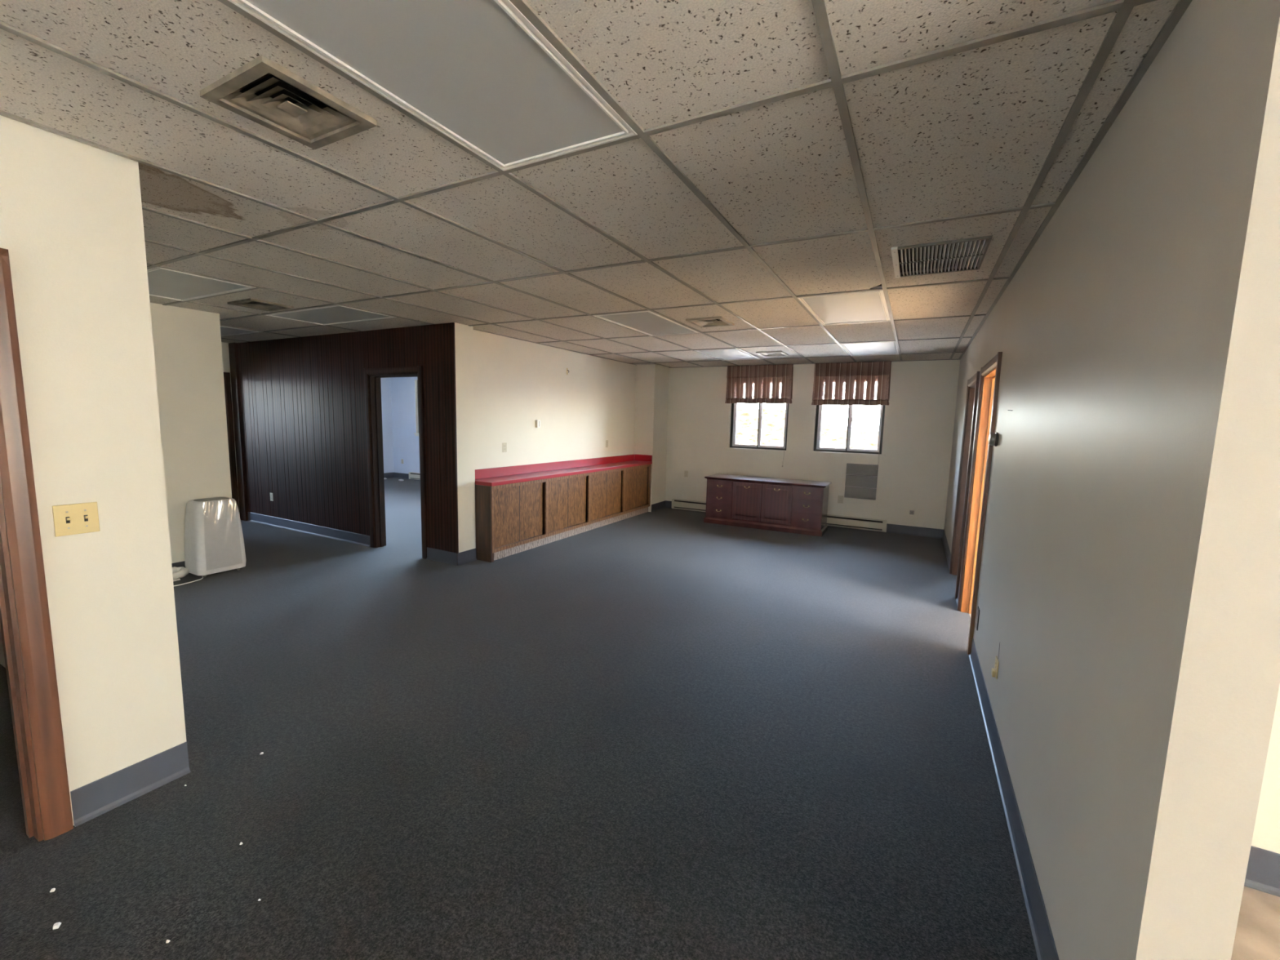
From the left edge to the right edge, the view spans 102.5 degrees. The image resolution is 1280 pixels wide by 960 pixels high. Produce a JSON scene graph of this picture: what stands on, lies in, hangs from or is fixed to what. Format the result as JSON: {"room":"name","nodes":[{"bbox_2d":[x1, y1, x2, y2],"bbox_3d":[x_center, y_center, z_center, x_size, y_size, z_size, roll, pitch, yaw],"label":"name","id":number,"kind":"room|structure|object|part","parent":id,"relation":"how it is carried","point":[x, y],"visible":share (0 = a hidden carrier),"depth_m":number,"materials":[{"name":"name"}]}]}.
{"room":"empty office","nodes":[
{"label":"empty office","id":0,"kind":"room"},
{"bbox_2d":[0,625,5,667],"bbox_3d":[-5.963,-0.294,4.181,8.757,2.559,0.120,5,7,28],"label":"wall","id":1,"kind":"structure","parent":0,"point":[2,652],"depth_m":3.13,"materials":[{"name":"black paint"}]},
{"bbox_2d":[0,115,186,825],"bbox_3d":[-3.145,0.251,0.080,0.120,2.559,4.752,5,7,28],"label":"wall","id":2,"kind":"structure","parent":0,"point":[72,224],"depth_m":1.95,"materials":[{"name":"beige paint"}]},
{"bbox_2d":[0,248,73,841],"bbox_3d":[-2.426,0.317,1.440,0.156,2.107,0.989,5,7,28],"label":"door frame","id":3,"kind":"structure","parent":2,"relation":"in","point":[24,616],"depth_m":1.82,"materials":[{"name":"brown wood"}]},
{"bbox_2d":[52,502,99,537],"bbox_3d":[-2.089,0.145,1.909,0.018,0.114,0.116,5,7,28],"label":"light switch","id":4,"kind":"object","parent":2,"relation":"attached to","point":[82,517],"visible":1,"depth_m":1.91,"materials":[{"name":"beige plastic"}]},
{"bbox_2d":[70,741,191,826],"bbox_3d":[-2.075,1.238,2.113,0.016,0.140,0.355,5,7,28],"label":"baseboard","id":5,"kind":"structure","parent":2,"relation":"attached to","point":[90,801],"depth_m":2.10,"materials":[{"name":"plastic"}]},
{"bbox_2d":[150,302,231,563],"bbox_3d":[-4.642,-0.300,4.509,0.120,2.559,1.703,5,7,28],"label":"wall","id":6,"kind":"structure","parent":0,"point":[188,349],"depth_m":4.93,"materials":[{"name":"beige paint"}]},
{"bbox_2d":[171,560,191,573],"bbox_3d":[-4.610,0.890,4.614,0.016,0.132,1.703,5,7,28],"label":"baseboard","id":7,"kind":"structure","parent":6,"relation":"attached to","point":[179,564],"depth_m":4.95,"materials":[{"name":"plastic"}]},
{"bbox_2d":[221,342,239,515],"bbox_3d":[-6.159,-0.620,6.949,0.120,2.559,1.442,5,7,28],"label":"wall","id":8,"kind":"structure","parent":0,"point":[225,354],"depth_m":7.26,"materials":[{"name":"beige paint"}]},
{"bbox_2d":[223,372,239,511],"bbox_3d":[-6.164,-0.424,6.965,0.154,2.125,1.110,5,7,28],"label":"door","id":9,"kind":"structure","parent":8,"relation":"in","point":[226,375],"depth_m":7.36,"materials":[{"name":"brown wood"}]},
{"bbox_2d":[236,322,456,552],"bbox_3d":[-3.876,-0.511,6.412,4.423,2.535,0.012,5,7,28],"label":"wall","id":10,"kind":"structure","parent":0,"point":[303,398],"depth_m":6.37,"materials":[{"name":"brown wood"}]},
{"bbox_2d":[228,342,248,520],"bbox_3d":[-5.765,-0.669,7.386,0.160,2.535,0.035,5,7,28],"label":"trim","id":11,"kind":"structure","parent":10,"relation":"attached to","point":[233,347],"depth_m":7.36,"materials":[{"name":"brown wood"}]},
{"bbox_2d":[270,493,273,501],"bbox_3d":[-5.123,0.235,7.148,0.070,0.114,0.008,5,7,28],"label":"wall outlet","id":12,"kind":"object","parent":10,"relation":"attached to","point":[271,494],"visible":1,"depth_m":7.14,"materials":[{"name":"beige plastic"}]},
{"bbox_2d":[247,511,370,546],"bbox_3d":[-4.488,0.634,6.842,2.795,0.132,0.016,5,7,28],"label":"baseboard","id":13,"kind":"structure","parent":10,"relation":"attached to","point":[331,533],"depth_m":6.75,"materials":[{"name":"plastic"}]},
{"bbox_2d":[426,546,457,565],"bbox_3d":[-2.180,0.832,5.620,0.493,0.132,0.016,5,7,28],"label":"baseboard","id":14,"kind":"structure","parent":10,"relation":"attached to","point":[433,554],"depth_m":5.61,"materials":[{"name":"plastic"}]},
{"bbox_2d":[453,322,458,564],"bbox_3d":[-1.927,-0.344,5.380,0.007,2.535,0.020,5,7,28],"label":"trim","id":15,"kind":"structure","parent":10,"relation":"attached to","point":[454,346],"depth_m":5.37,"materials":[{"name":"brown wood"}]},
{"bbox_2d":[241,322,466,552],"bbox_3d":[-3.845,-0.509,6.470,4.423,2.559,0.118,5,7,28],"label":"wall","id":16,"kind":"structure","parent":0,"point":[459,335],"depth_m":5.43,"materials":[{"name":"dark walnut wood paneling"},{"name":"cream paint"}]},
{"bbox_2d":[363,365,426,559],"bbox_3d":[-2.749,-0.213,5.901,0.990,2.115,0.162,5,7,28],"label":"door frame","id":17,"kind":"structure","parent":16,"relation":"in","point":[372,384],"depth_m":6.01,"materials":[{"name":"brown wood"}]},
{"bbox_3d":[-2.714,-0.220,5.966,0.990,2.115,0.014,5,7,28],"label":"casing","id":18,"kind":"part","parent":17,"relation":"part of","materials":[{"name":"brown wood"}]},
{"bbox_2d":[380,377,393,473],"bbox_3d":[-9.159,-1.021,7.626,0.200,3.055,12.540,5,7,28],"label":"wall","id":19,"kind":"structure","parent":0,"point":[386,402],"depth_m":12.79,"materials":[{"name":"white paint"}]},
{"bbox_2d":[383,472,393,478],"bbox_3d":[-7.315,0.076,11.055,0.016,0.132,4.543,5,7,28],"label":"baseboard","id":20,"kind":"structure","parent":19,"relation":"attached to","point":[387,475],"depth_m":12.92,"materials":[{"name":"plastic"}]},
{"bbox_2d":[462,324,475,550],"bbox_3d":[-1.903,-0.359,5.584,0.150,2.559,0.135,5,7,28],"label":"wall","id":21,"kind":"structure","parent":0,"point":[467,330],"depth_m":5.54,"materials":[{"name":"beige paint"}]},
{"bbox_2d":[457,548,476,565],"bbox_3d":[-1.888,0.838,5.625,0.016,0.132,0.265,5,7,28],"label":"baseboard","id":22,"kind":"structure","parent":21,"relation":"attached to","point":[468,556],"depth_m":5.62,"materials":[{"name":"plastic"}]},
{"bbox_2d":[472,329,635,469],"bbox_3d":[-1.056,-0.547,7.374,0.110,2.559,3.838,5,7,28],"label":"wall","id":23,"kind":"structure","parent":0,"point":[517,383],"depth_m":6.82,"materials":[{"name":"beige paint"}]},
{"bbox_2d":[502,442,506,452],"bbox_3d":[-1.629,-0.391,6.189,0.008,0.114,0.070,5,7,28],"label":"wall outlet","id":24,"kind":"object","parent":23,"relation":"attached to","point":[504,444],"visible":1,"depth_m":6.18,"materials":[{"name":"beige plastic"}]},
{"bbox_2d":[534,419,540,427],"bbox_3d":[-1.326,-0.730,6.678,0.035,0.100,0.076,5,7,28],"label":"thermostat","id":25,"kind":"object","parent":23,"relation":"attached to","point":[537,422],"visible":1,"depth_m":6.66,"materials":[{"name":"beige plastic"}]},
{"bbox_2d":[0,0,1192,368],"bbox_3d":[-2.324,-1.675,3.606,16.000,0.501,13.420,5,7,28],"label":"ceiling","id":26,"kind":"structure","parent":0,"point":[781,151],"depth_m":1.94,"materials":[{"name":"tile"}]},
{"bbox_2d":[146,266,256,301],"bbox_3d":[-3.610,-1.544,3.963,1.195,0.104,0.585,5,7,28],"label":"ceiling light","id":27,"kind":"object","parent":26,"relation":"attached to","point":[163,282],"visible":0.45,"depth_m":3.95,"materials":[{"name":"white plastic"}]},
{"bbox_2d":[220,325,261,336],"bbox_3d":[-5.184,-1.839,6.172,1.195,0.104,0.585,5,7,28],"label":"ceiling light","id":28,"kind":"object","parent":26,"relation":"attached to","point":[224,331],"visible":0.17,"depth_m":6.19,"materials":[{"name":"grey plastic"}]},
{"bbox_2d":[226,297,293,311],"bbox_3d":[-3.393,-1.593,4.600,0.386,0.075,0.346,5,7,28],"label":"ceiling vent","id":29,"kind":"object","parent":26,"relation":"in","point":[250,303],"visible":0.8,"depth_m":4.60,"materials":[{"name":"metal"}]},
{"bbox_2d":[199,54,377,149],"bbox_3d":[-1.087,-1.189,1.605,0.346,0.075,0.336,5,7,28],"label":"ceiling vent","id":30,"kind":"object","parent":26,"relation":"in","point":[261,91],"visible":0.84,"depth_m":1.61,"materials":[{"name":"metal"}]},
{"bbox_2d":[266,304,396,325],"bbox_3d":[-3.034,-1.655,5.033,1.195,0.104,0.585,5,7,28],"label":"ceiling light","id":31,"kind":"object","parent":26,"relation":"attached to","point":[333,314],"visible":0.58,"depth_m":5.03,"materials":[{"name":"white plastic"}]},
{"bbox_2d":[227,0,637,170],"bbox_3d":[-0.547,-1.163,1.311,0.585,0.104,1.195,5,7,28],"label":"ceiling light","id":32,"kind":"object","parent":26,"relation":"attached to","point":[478,73],"visible":0.84,"depth_m":1.41,"materials":[{"name":"white plastic"}]},
{"bbox_2d":[592,310,699,336],"bbox_3d":[0.105,-1.586,5.090,0.585,0.104,1.195,5,7,28],"label":"ceiling light","id":33,"kind":"object","parent":26,"relation":"attached to","point":[651,323],"visible":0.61,"depth_m":5.03,"materials":[{"name":"white plastic"}]},
{"bbox_2d":[685,315,734,327],"bbox_3d":[0.671,-1.528,4.883,0.346,0.075,0.386,5,7,28],"label":"ceiling vent","id":34,"kind":"object","parent":26,"relation":"in","point":[710,322],"visible":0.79,"depth_m":4.90,"materials":[{"name":"metal"}]},
{"bbox_2d":[693,348,759,360],"bbox_3d":[1.256,-1.807,7.230,0.585,0.104,1.195,5,7,28],"label":"ceiling light","id":35,"kind":"object","parent":26,"relation":"attached to","point":[726,354],"visible":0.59,"depth_m":7.21,"materials":[{"name":"white plastic"}]},
{"bbox_2d":[755,351,788,356],"bbox_3d":[1.804,-1.746,6.998,0.346,0.075,0.386,5,7,28],"label":"ceiling vent","id":36,"kind":"object","parent":26,"relation":"in","point":[771,353],"visible":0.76,"depth_m":7.01,"materials":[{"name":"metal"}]},
{"bbox_2d":[796,284,890,325],"bbox_3d":[1.718,-1.448,4.236,0.585,0.104,1.195,5,7,28],"label":"ceiling light","id":37,"kind":"object","parent":26,"relation":"attached to","point":[863,307],"visible":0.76,"depth_m":4.15,"materials":[{"name":"white plastic"}]},
{"bbox_2d":[803,292,886,324],"bbox_3d":[1.717,-1.408,4.241,0.527,0.009,1.137,5,7,28],"label":"diffuser","id":38,"kind":"object","parent":37,"relation":"attached to","point":[860,307],"depth_m":4.17,"materials":[{"name":"white plastic"}]},
{"bbox_2d":[840,341,898,355],"bbox_3d":[2.869,-1.669,6.376,0.585,0.104,1.195,5,7,28],"label":"ceiling light","id":39,"kind":"object","parent":26,"relation":"attached to","point":[887,348],"visible":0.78,"depth_m":6.34,"materials":[{"name":"white plastic"}]},
{"bbox_2d":[891,235,992,278],"bbox_3d":[1.682,-1.274,2.899,0.450,0.072,0.600,5,7,28],"label":"ceiling vent","id":40,"kind":"object","parent":26,"relation":"in","point":[965,252],"visible":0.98,"depth_m":2.91,"materials":[{"name":"white metal"}]},
{"bbox_2d":[0,477,1279,959],"bbox_3d":[-2.332,1.114,3.989,16.150,0.060,12.820,5,7,28],"label":"floor","id":41,"kind":"structure","parent":0,"point":[666,733],"depth_m":2.34,"materials":[{"name":"grey carpet"}]},
{"bbox_2d":[53,922,61,929],"bbox_3d":[-1.799,1.372,1.583,0.018,0.008,0.021,-2,7,-28],"label":"scrap","id":42,"kind":"object","parent":41,"relation":"on","point":[55,926],"visible":1,"depth_m":1.58,"materials":[{"name":"white paper"}]},
{"bbox_2d":[172,566,189,581],"bbox_3d":[-4.363,0.879,4.835,0.170,0.110,0.189,5,7,28],"label":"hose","id":43,"kind":"object","parent":41,"relation":"on","point":[177,572],"visible":0.77,"depth_m":4.83,"materials":[{"name":"white plastic"}]},
{"bbox_2d":[173,576,203,586],"bbox_3d":[-4.305,0.950,4.664,0.534,0.016,0.168,-5,9,-44],"label":"power cord","id":44,"kind":"object","parent":41,"relation":"on","point":[202,576],"visible":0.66,"depth_m":4.75,"materials":[{"name":"white plastic"}]},
{"bbox_2d":[184,497,245,577],"bbox_3d":[-4.166,0.547,5.037,0.323,0.734,0.412,5,7,28],"label":"air conditioner","id":45,"kind":"object","parent":41,"relation":"on","point":[214,541],"visible":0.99,"depth_m":4.92,"materials":[{"name":"white plastic"}]},
{"bbox_3d":[-4.168,0.186,5.001,0.170,0.004,0.260,5,7,28],"label":"panel","id":46,"kind":"part","parent":45,"relation":"part of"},
{"bbox_2d":[475,463,651,562],"bbox_3d":[-0.872,0.301,7.363,0.347,0.845,3.831,5,7,28],"label":"base cabinet","id":47,"kind":"object","parent":41,"relation":"on","point":[513,518],"visible":0.96,"depth_m":6.62,"materials":[{"name":"brown wood"}]},
{"bbox_3d":[-1.768,0.473,5.704,0.343,0.845,0.045,5,7,28],"label":"panel","id":48,"kind":"part","parent":47,"relation":"part of","materials":[{"name":"brown wood"}]},
{"bbox_3d":[-1.519,0.412,5.842,0.005,0.664,0.432,5,7,28],"label":"sliding door","id":49,"kind":"part","parent":47,"relation":"part of","materials":[{"name":"brown wood"}]},
{"bbox_3d":[-1.333,0.374,6.213,0.006,0.664,0.481,5,7,28],"label":"sliding door","id":50,"kind":"part","parent":47,"relation":"part of","materials":[{"name":"brown wood"}]},
{"bbox_3d":[-1.071,0.327,6.673,0.005,0.664,0.439,5,7,28],"label":"sliding door","id":51,"kind":"part","parent":47,"relation":"part of","materials":[{"name":"brown wood"}]},
{"bbox_2d":[475,454,652,486],"bbox_3d":[-0.853,-0.192,7.301,0.365,0.149,3.833,5,7,28],"label":"countertop","id":52,"kind":"structure","parent":47,"relation":"on","point":[491,477],"depth_m":6.84,"materials":[{"name":"red laminate"}]},
{"bbox_3d":[-0.882,0.287,7.051,0.006,0.664,0.489,5,7,28],"label":"sliding door","id":53,"kind":"part","parent":47,"relation":"part of","materials":[{"name":"brown wood"}]},
{"bbox_3d":[-0.616,0.239,7.519,0.005,0.664,0.448,5,7,28],"label":"sliding door","id":54,"kind":"part","parent":47,"relation":"part of","materials":[{"name":"brown wood"}]},
{"bbox_3d":[-0.422,0.199,7.905,0.006,0.664,0.500,5,7,28],"label":"sliding door","id":55,"kind":"part","parent":47,"relation":"part of","materials":[{"name":"brown wood"}]},
{"bbox_3d":[-0.163,0.152,8.362,0.005,0.664,0.409,5,7,28],"label":"sliding door","id":56,"kind":"part","parent":47,"relation":"part of","materials":[{"name":"brown wood"}]},
{"bbox_3d":[0.012,0.116,8.711,0.006,0.664,0.455,5,7,28],"label":"sliding door","id":57,"kind":"part","parent":47,"relation":"part of","materials":[{"name":"brown wood"}]},
{"bbox_2d":[703,473,831,536],"bbox_3d":[1.945,0.354,7.973,1.828,0.735,0.578,5,7,28],"label":"credenza","id":58,"kind":"object","parent":41,"relation":"on","point":[796,506],"visible":1,"depth_m":7.71,"materials":[{"name":"brown wood"}]},
{"bbox_3d":[1.238,0.484,8.072,0.400,0.190,0.014,5,7,28],"label":"drawer","id":59,"kind":"part","parent":58,"relation":"part of","materials":[{"name":"brown wood"}]},
{"bbox_3d":[1.242,0.285,8.049,0.400,0.190,0.014,5,7,28],"label":"drawer","id":60,"kind":"part","parent":58,"relation":"part of","materials":[{"name":"brown wood"}]},
{"bbox_3d":[1.247,0.097,8.027,0.400,0.170,0.014,5,7,28],"label":"drawer","id":61,"kind":"part","parent":58,"relation":"part of","materials":[{"name":"brown wood"}]},
{"bbox_3d":[1.625,0.328,7.848,0.438,0.570,0.014,5,7,28],"label":"door","id":62,"kind":"part","parent":58,"relation":"part of","materials":[{"name":"brown wood"}]},
{"bbox_3d":[1.620,0.329,7.840,0.328,0.460,0.006,5,7,28],"label":"raised panel","id":63,"kind":"part","parent":58,"relation":"part of","materials":[{"name":"brown wood"}]},
{"bbox_3d":[2.019,0.363,7.628,0.328,0.460,0.006,5,7,28],"label":"raised panel","id":64,"kind":"part","parent":58,"relation":"part of","materials":[{"name":"brown wood"}]},
{"bbox_3d":[2.023,0.362,7.637,0.438,0.570,0.014,5,7,28],"label":"door","id":65,"kind":"part","parent":58,"relation":"part of","materials":[{"name":"brown wood"}]},
{"bbox_3d":[2.401,0.583,7.457,0.400,0.190,0.014,5,7,28],"label":"drawer","id":66,"kind":"part","parent":58,"relation":"part of","materials":[{"name":"brown wood"}]},
{"bbox_3d":[2.406,0.385,7.434,0.400,0.190,0.014,5,7,28],"label":"drawer","id":67,"kind":"part","parent":58,"relation":"part of","materials":[{"name":"brown wood"}]},
{"bbox_3d":[2.410,0.196,7.412,0.400,0.170,0.014,5,7,28],"label":"drawer","id":68,"kind":"part","parent":58,"relation":"part of","materials":[{"name":"brown wood"}]},
{"bbox_2d":[634,364,669,511],"bbox_3d":[0.148,-0.733,9.220,0.480,2.559,0.570,5,7,28],"label":"wall column","id":69,"kind":"structure","parent":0,"point":[651,384],"depth_m":8.95,"materials":[{"name":"beige paint"}]},
{"bbox_2d":[651,500,665,511],"bbox_3d":[0.338,0.471,9.242,0.016,0.132,0.570,5,7,28],"label":"baseboard","id":70,"kind":"structure","parent":69,"relation":"attached to","point":[655,507],"depth_m":9.23,"materials":[{"name":"plastic"}]},
{"bbox_2d":[391,360,959,532],"bbox_3d":[0.688,-0.985,9.354,15.550,3.055,0.220,5,7,28],"label":"wall","id":71,"kind":"structure","parent":0,"point":[913,471],"depth_m":8.14,"materials":[{"name":"beige paint"}]},
{"bbox_2d":[393,472,420,480],"bbox_3d":[-3.192,0.133,11.422,6.950,0.132,0.016,5,7,28],"label":"baseboard","id":72,"kind":"structure","parent":71,"relation":"attached to","point":[398,475],"depth_m":12.90,"materials":[{"name":"plastic"}]},
{"bbox_2d":[408,471,420,479],"bbox_3d":[-4.943,-0.049,12.318,1.702,0.166,0.066,5,7,28],"label":"baseboard heater","id":73,"kind":"object","parent":71,"relation":"attached to","point":[412,475],"visible":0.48,"depth_m":12.60,"materials":[{"name":"beige metal"}]},
{"bbox_2d":[413,379,418,435],"bbox_3d":[-4.763,-1.691,12.147,1.560,1.348,0.171,5,7,28],"label":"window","id":74,"kind":"structure","parent":71,"relation":"in","point":[415,380],"depth_m":12.47,"materials":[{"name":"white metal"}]},
{"bbox_2d":[665,500,671,508],"bbox_3d":[0.523,0.451,9.456,0.140,0.132,0.016,5,7,28],"label":"baseboard","id":75,"kind":"structure","parent":71,"relation":"attached to","point":[668,504],"depth_m":9.46,"materials":[{"name":"plastic"}]},
{"bbox_2d":[684,470,688,476],"bbox_3d":[0.830,-0.112,9.237,0.070,0.114,0.008,5,7,28],"label":"wall outlet","id":76,"kind":"object","parent":71,"relation":"attached to","point":[686,473],"visible":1,"depth_m":9.24,"materials":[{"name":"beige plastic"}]},
{"bbox_2d":[671,498,706,511],"bbox_3d":[1.345,0.490,8.989,1.712,0.166,0.066,5,7,28],"label":"baseboard heater","id":77,"kind":"object","parent":71,"relation":"attached to","point":[676,503],"visible":0.45,"depth_m":9.21,"materials":[{"name":"beige metal"}]},
{"bbox_3d":[1.348,0.488,8.995,1.710,0.164,0.052,5,7,28],"label":"plate","id":78,"kind":"part","parent":77,"relation":"part of","materials":[{"name":"beige metal"}]},
{"bbox_2d":[724,403,789,455],"bbox_3d":[1.987,-1.066,8.579,1.080,1.243,0.171,5,7,28],"label":"window","id":79,"kind":"structure","parent":71,"relation":"in","point":[732,446],"depth_m":8.64,"materials":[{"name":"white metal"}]},
{"bbox_3d":[1.819,-1.118,8.728,0.467,1.103,0.022,5,7,28],"label":"sash","id":80,"kind":"part","parent":79,"relation":"part of","materials":[{"name":"white glass"}]},
{"bbox_3d":[1.956,-0.481,8.616,1.080,0.072,0.101,5,7,28],"label":"sill","id":81,"kind":"part","parent":79,"relation":"part of","materials":[{"name":"paint"}]},
{"bbox_3d":[1.990,-1.099,8.600,0.015,1.103,0.008,5,7,28],"label":"meeting rail","id":82,"kind":"part","parent":79,"relation":"part of","materials":[{"name":"brown metal"}]},
{"bbox_2d":[724,364,793,466],"bbox_3d":[1.935,-1.060,8.483,1.107,1.643,0.093,5,7,28],"label":"roman shade","id":83,"kind":"object","parent":79,"relation":"attached to","point":[757,384],"visible":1,"depth_m":8.39,"materials":[{"name":"brown fabric"}]},
{"bbox_3d":[1.944,-1.575,8.415,1.099,0.504,0.017,5,7,28],"label":"fabric panel","id":84,"kind":"part","parent":83,"relation":"part of","materials":[{"name":"brown fabric"}]},
{"bbox_3d":[2.201,-1.083,8.506,0.467,1.103,0.022,5,7,28],"label":"sash","id":85,"kind":"part","parent":79,"relation":"part of","materials":[{"name":"white glass"}]},
{"bbox_2d":[837,495,843,503],"bbox_3d":[3.136,0.304,8.039,0.082,0.120,0.008,5,7,28],"label":"wall outlet","id":86,"kind":"object","parent":71,"relation":"attached to","point":[840,498],"visible":1,"depth_m":8.04,"materials":[{"name":"beige plastic"}]},
{"bbox_2d":[808,404,885,459],"bbox_3d":[3.222,-0.965,7.924,1.093,1.233,0.171,5,7,28],"label":"window","id":87,"kind":"structure","parent":71,"relation":"in","point":[846,452],"depth_m":7.97,"materials":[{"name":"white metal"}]},
{"bbox_3d":[3.051,-1.017,8.075,0.474,1.093,0.022,5,7,28],"label":"sash","id":88,"kind":"part","parent":87,"relation":"part of","materials":[{"name":"white glass"}]},
{"bbox_3d":[3.192,-0.386,7.960,1.093,0.072,0.101,5,7,28],"label":"sill","id":89,"kind":"part","parent":87,"relation":"part of","materials":[{"name":"paint"}]},
{"bbox_3d":[3.225,-0.998,7.946,0.015,1.093,0.008,5,7,28],"label":"meeting rail","id":90,"kind":"part","parent":87,"relation":"part of","materials":[{"name":"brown metal"}]},
{"bbox_2d":[811,360,891,470],"bbox_3d":[3.172,-0.975,7.826,1.097,1.600,0.093,5,7,28],"label":"window valance","id":91,"kind":"object","parent":87,"relation":"attached to","point":[858,383],"visible":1,"depth_m":7.74,"materials":[{"name":"brown fabric"}]},
{"bbox_3d":[3.180,-1.460,7.761,1.089,0.522,0.017,5,7,28],"label":"fabric panel","id":92,"kind":"part","parent":91,"relation":"part of","materials":[{"name":"brown fabric"}]},
{"bbox_3d":[3.566,-0.647,7.626,0.017,0.951,0.048,2,7,4],"label":"pull cord","id":93,"kind":"part","parent":91,"relation":"part of","materials":[{"name":"white"}]},
{"bbox_3d":[3.439,-0.982,7.850,0.474,1.093,0.022,5,7,28],"label":"sash","id":94,"kind":"part","parent":87,"relation":"part of","materials":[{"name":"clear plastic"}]},
{"bbox_2d":[826,514,886,531],"bbox_3d":[2.909,0.624,8.161,1.802,0.166,0.066,5,7,28],"label":"baseboard heater","id":95,"kind":"object","parent":71,"relation":"attached to","point":[832,520],"visible":0.42,"depth_m":7.91,"materials":[{"name":"beige metal"}]},
{"bbox_3d":[2.912,0.622,8.167,1.800,0.164,0.052,5,7,28],"label":"plate","id":96,"kind":"part","parent":95,"relation":"part of","materials":[{"name":"beige metal"}]},
{"bbox_2d":[844,462,878,500],"bbox_3d":[3.379,0.022,7.859,0.444,0.532,0.042,5,7,28],"label":"cover","id":97,"kind":"object","parent":71,"relation":"attached to","point":[861,479],"visible":1,"depth_m":7.85,"materials":[{"name":"grey metal"}]},
{"bbox_3d":[3.376,0.199,7.881,0.444,0.175,0.039,5,7,28],"label":"panel","id":98,"kind":"part","parent":97,"relation":"part of","materials":[{"name":"grey metal"}]},
{"bbox_3d":[3.380,0.022,7.860,0.444,0.175,0.039,5,7,28],"label":"panel","id":99,"kind":"part","parent":97,"relation":"part of","materials":[{"name":"grey metal"}]},
{"bbox_3d":[3.384,-0.155,7.840,0.444,0.175,0.039,5,7,28],"label":"panel","id":100,"kind":"part","parent":97,"relation":"part of","materials":[{"name":"grey metal"}]},
{"bbox_2d":[886,523,943,538],"bbox_3d":[4.051,0.753,7.588,0.748,0.132,0.016,5,7,28],"label":"baseboard","id":101,"kind":"structure","parent":71,"relation":"attached to","point":[891,528],"depth_m":7.59,"materials":[{"name":"plastic"}]},
{"bbox_2d":[944,0,1279,959],"bbox_3d":[2.760,-0.072,4.080,0.125,2.559,7.238,5,7,28],"label":"wall","id":102,"kind":"structure","parent":0,"point":[1129,587],"depth_m":1.12,"materials":[{"name":"beige paint"}]},
{"bbox_2d":[942,529,951,568],"bbox_3d":[3.910,0.869,6.557,0.016,0.132,1.980,5,7,28],"label":"baseboard","id":103,"kind":"structure","parent":102,"relation":"attached to","point":[947,550],"depth_m":6.53,"materials":[{"name":"plastic"}]},
{"bbox_2d":[949,371,980,599],"bbox_3d":[3.286,0.034,5.101,0.163,2.098,1.006,5,7,28],"label":"door","id":104,"kind":"structure","parent":102,"relation":"in","point":[972,388],"depth_m":5.43,"materials":[{"name":"brown wood"}]},
{"bbox_2d":[975,606,979,630],"bbox_3d":[2.268,0.929,3.456,0.008,0.145,0.075,5,7,28],"label":"wall plate","id":105,"kind":"object","parent":102,"relation":"attached to","point":[978,608],"visible":1,"depth_m":3.43,"materials":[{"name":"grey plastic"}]},
{"bbox_2d":[957,351,1002,654],"bbox_3d":[2.663,0.153,3.944,0.163,2.098,1.066,5,7,28],"label":"door","id":106,"kind":"structure","parent":102,"relation":"in","point":[989,379],"depth_m":4.30,"materials":[{"name":"brown wood"}]},
{"bbox_2d":[988,432,998,446],"bbox_3d":[2.266,-0.261,3.300,0.046,0.092,0.092,5,7,28],"label":"thermostat","id":107,"kind":"object","parent":102,"relation":"attached to","point":[993,437],"visible":1,"depth_m":3.27,"materials":[{"name":"brown plastic"}]},
{"bbox_2d":[991,655,999,679],"bbox_3d":[1.841,0.970,2.669,0.022,0.092,0.080,5,7,28],"label":"wall outlet","id":108,"kind":"object","parent":102,"relation":"attached to","point":[993,671],"visible":1,"depth_m":2.65,"materials":[{"name":"beige plastic"}]},
{"bbox_3d":[1.848,0.971,2.666,0.005,0.092,0.080,5,7,28],"label":"plate","id":109,"kind":"part","parent":108,"relation":"part of","materials":[{"name":"beige plastic"}]},
{"bbox_2d":[968,638,1059,959],"bbox_3d":[1.645,1.304,2.348,0.016,0.132,2.898,5,7,28],"label":"baseboard","id":110,"kind":"structure","parent":102,"relation":"attached to","point":[1042,936],"depth_m":1.96,"materials":[{"name":"plastic"}]},
{"bbox_2d":[1251,684,1279,853],"bbox_3d":[3.197,0.270,1.228,3.357,2.559,0.120,5,7,28],"label":"wall","id":111,"kind":"structure","parent":0,"point":[1266,834],"depth_m":1.79,"materials":[{"name":"beige paint"}]},
{"bbox_2d":[1244,845,1279,897],"bbox_3d":[3.136,1.453,1.305,3.357,0.148,0.016,5,7,28],"label":"baseboard","id":112,"kind":"structure","parent":111,"relation":"attached to","point":[1263,871],"depth_m":1.81,"materials":[{"name":"plastic"}]},
{"bbox_3d":[7.524,0.338,13.531,80.000,0.050,90.000,5,7,28],"label":"ground","id":113,"kind":"structure","parent":0,"visible":0},
{"bbox_2d":[735,408,878,449],"bbox_3d":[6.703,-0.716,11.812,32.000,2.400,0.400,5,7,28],"label":"window panes","id":114,"kind":"structure","parent":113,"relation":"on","point":[832,436],"depth_m":13.21,"materials":[{"name":"glass"}]}
]}

